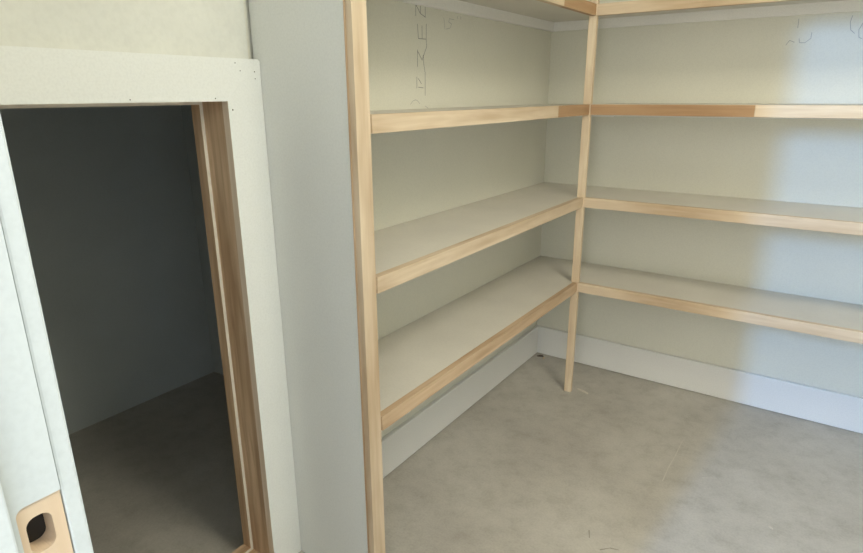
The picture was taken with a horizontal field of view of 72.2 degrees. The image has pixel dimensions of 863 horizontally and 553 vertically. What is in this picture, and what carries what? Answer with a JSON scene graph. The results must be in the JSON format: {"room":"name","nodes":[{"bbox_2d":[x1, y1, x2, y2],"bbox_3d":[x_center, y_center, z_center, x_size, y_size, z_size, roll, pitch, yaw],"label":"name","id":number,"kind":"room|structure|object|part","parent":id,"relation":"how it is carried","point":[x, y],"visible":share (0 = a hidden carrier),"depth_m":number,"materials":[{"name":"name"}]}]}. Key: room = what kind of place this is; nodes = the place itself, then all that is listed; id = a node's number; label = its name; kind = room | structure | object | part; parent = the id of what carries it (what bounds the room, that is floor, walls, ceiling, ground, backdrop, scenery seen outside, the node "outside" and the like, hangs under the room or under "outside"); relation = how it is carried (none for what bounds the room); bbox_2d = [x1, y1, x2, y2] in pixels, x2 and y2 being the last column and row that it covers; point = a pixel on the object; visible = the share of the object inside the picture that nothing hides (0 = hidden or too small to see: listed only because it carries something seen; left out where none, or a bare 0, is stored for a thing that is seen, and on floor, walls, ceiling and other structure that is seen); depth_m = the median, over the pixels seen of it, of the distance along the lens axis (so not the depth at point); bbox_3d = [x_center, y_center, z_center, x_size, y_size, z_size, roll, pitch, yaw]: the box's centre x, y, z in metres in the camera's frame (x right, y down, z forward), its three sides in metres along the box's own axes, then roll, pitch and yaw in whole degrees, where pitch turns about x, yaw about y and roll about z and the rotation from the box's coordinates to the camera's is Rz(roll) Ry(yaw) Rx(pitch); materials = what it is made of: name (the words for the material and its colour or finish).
{"room":"storage room","nodes":[
{"label":"storage room","id":0,"kind":"room"},
{"bbox_2d":[0,105,213,434],"bbox_3d":[-1.504,-0.538,1.710,0.100,2.440,1.850,11,20,33],"label":"wall","id":1,"kind":"structure","parent":0,"point":[104,193],"depth_m":2.22,"materials":[{"name":"grey paint"}]},
{"bbox_2d":[181,105,222,374],"bbox_3d":[-0.547,-0.663,2.097,1.020,2.440,0.100,11,20,33],"label":"wall","id":2,"kind":"structure","parent":0,"point":[186,110],"depth_m":2.48,"materials":[{"name":"grey paint"}]},
{"bbox_2d":[0,0,550,438],"bbox_3d":[-0.317,-0.469,1.463,0.109,2.440,2.765,11,20,33],"label":"wall","id":3,"kind":"structure","parent":0,"point":[420,57],"depth_m":1.84,"materials":[{"name":"paint"}]},
{"bbox_2d":[0,45,300,552],"bbox_3d":[-0.621,0.231,1.178,0.116,1.272,0.751,11,20,33],"label":"door frame","id":4,"kind":"structure","parent":3,"relation":"in","point":[224,95],"depth_m":1.31,"materials":[{"name":"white wood"}]},
{"bbox_3d":[-0.586,-0.329,0.975,0.019,0.084,0.746,11,20,33],"label":"casing","id":5,"kind":"part","parent":4,"relation":"part of","materials":[{"name":"white wood"}]},
{"bbox_3d":[-0.395,0.157,1.411,0.019,1.271,0.091,11,20,33],"label":"casing","id":6,"kind":"part","parent":4,"relation":"part of","materials":[{"name":"white wood"}]},
{"bbox_2d":[382,326,537,477],"bbox_3d":[0.077,0.488,2.252,0.014,0.135,1.515,11,20,33],"label":"baseboard","id":7,"kind":"structure","parent":3,"relation":"attached to","point":[415,432],"depth_m":2.24,"materials":[{"name":"white wood"}]},
{"bbox_2d":[378,256,602,430],"bbox_3d":[0.196,0.139,2.068,0.296,0.050,1.531,11,20,33],"label":"shelf","id":8,"kind":"object","parent":3,"relation":"attached to","point":[418,359],"visible":0.76,"depth_m":1.88,"materials":[{"name":"paint"}]},
{"bbox_2d":[374,182,608,293],"bbox_3d":[0.194,-0.186,1.968,0.296,0.050,1.531,11,20,33],"label":"shelf","id":9,"kind":"object","parent":3,"relation":"attached to","point":[406,251],"visible":0.77,"depth_m":1.74,"materials":[{"name":"paint"}]},
{"bbox_2d":[370,104,614,133],"bbox_3d":[0.192,-0.509,1.868,0.296,0.054,1.531,11,20,33],"label":"shelf","id":10,"kind":"object","parent":3,"relation":"attached to","point":[381,121],"visible":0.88,"depth_m":1.52,"materials":[{"name":"paint"}]},
{"bbox_2d":[393,0,621,31],"bbox_3d":[0.190,-0.830,1.770,0.296,0.050,1.531,11,20,33],"label":"shelf","id":11,"kind":"object","parent":3,"relation":"attached to","point":[547,15],"visible":0.98,"depth_m":2.03,"materials":[{"name":"paint"}]},
{"bbox_2d":[248,0,367,552],"bbox_3d":[-0.259,-0.397,1.227,0.264,2.440,0.043,11,20,33],"label":"wall partition","id":12,"kind":"structure","parent":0,"point":[298,45],"depth_m":1.31,"materials":[{"name":"white paint"}]},
{"bbox_2d":[343,0,384,552],"bbox_3d":[-0.143,-0.373,1.150,0.019,2.439,0.045,11,20,33],"label":"wooden post","id":13,"kind":"object","parent":12,"relation":"attached to","point":[354,11],"visible":1,"depth_m":1.24,"materials":[{"name":"brown wood"}]},
{"bbox_2d":[69,352,862,552],"bbox_3d":[-0.301,0.981,1.069,3.400,0.100,4.350,11,20,33],"label":"floor","id":14,"kind":"structure","parent":0,"point":[629,464],"depth_m":1.94,"materials":[{"name":"concrete"}]},
{"bbox_2d":[564,0,599,391],"bbox_3d":[0.570,-0.683,2.141,0.028,2.439,0.019,11,20,33],"label":"wooden post","id":15,"kind":"object","parent":14,"relation":"on","point":[593,20],"visible":1,"depth_m":2.24,"materials":[{"name":"brown wood"}]},
{"bbox_2d":[537,0,862,397],"bbox_3d":[1.352,-0.656,2.036,2.185,2.440,0.115,11,20,33],"label":"wall","id":16,"kind":"structure","parent":0,"point":[814,58],"depth_m":2.24,"materials":[{"name":"paint"}]},
{"bbox_2d":[536,325,862,433],"bbox_3d":[1.314,0.457,2.328,1.963,0.135,0.014,11,20,33],"label":"baseboard","id":17,"kind":"structure","parent":16,"relation":"attached to","point":[824,406],"depth_m":2.42,"materials":[{"name":"white wood"}]},
{"bbox_2d":[578,265,862,343],"bbox_3d":[1.352,0.146,2.020,1.667,0.050,0.304,11,20,33],"label":"shelf","id":18,"kind":"object","parent":16,"relation":"attached to","point":[838,320],"visible":1,"depth_m":2.13,"materials":[{"name":"paint"}]},
{"bbox_2d":[584,187,862,235],"bbox_3d":[1.350,-0.179,1.920,1.667,0.050,0.304,11,20,33],"label":"shelf","id":19,"kind":"object","parent":16,"relation":"attached to","point":[804,216],"visible":1,"depth_m":2.03,"materials":[{"name":"paint"}]},
{"bbox_2d":[590,103,862,119],"bbox_3d":[1.348,-0.503,1.821,1.667,0.050,0.304,11,20,33],"label":"shelf","id":20,"kind":"object","parent":16,"relation":"attached to","point":[714,110],"visible":1,"depth_m":1.92,"materials":[{"name":"paint"}]},
{"bbox_2d":[597,0,862,26],"bbox_3d":[1.346,-0.822,1.722,1.667,0.050,0.304,11,20,33],"label":"shelf","id":21,"kind":"object","parent":16,"relation":"attached to","point":[637,12],"visible":1,"depth_m":1.99,"materials":[{"name":"paint"}]},
{"bbox_3d":[-0.034,-0.055,0.110,1.956,2.440,0.115,11,20,33],"label":"wall","id":22,"kind":"structure","parent":0,"visible":0},
{"bbox_2d":[0,114,93,552],"bbox_3d":[0.006,0.117,0.143,0.810,2.089,0.128,11,20,33],"label":"door","id":23,"kind":"structure","parent":22,"relation":"in","point":[42,510],"depth_m":0.38,"materials":[{"name":"white wood"}]}
]}

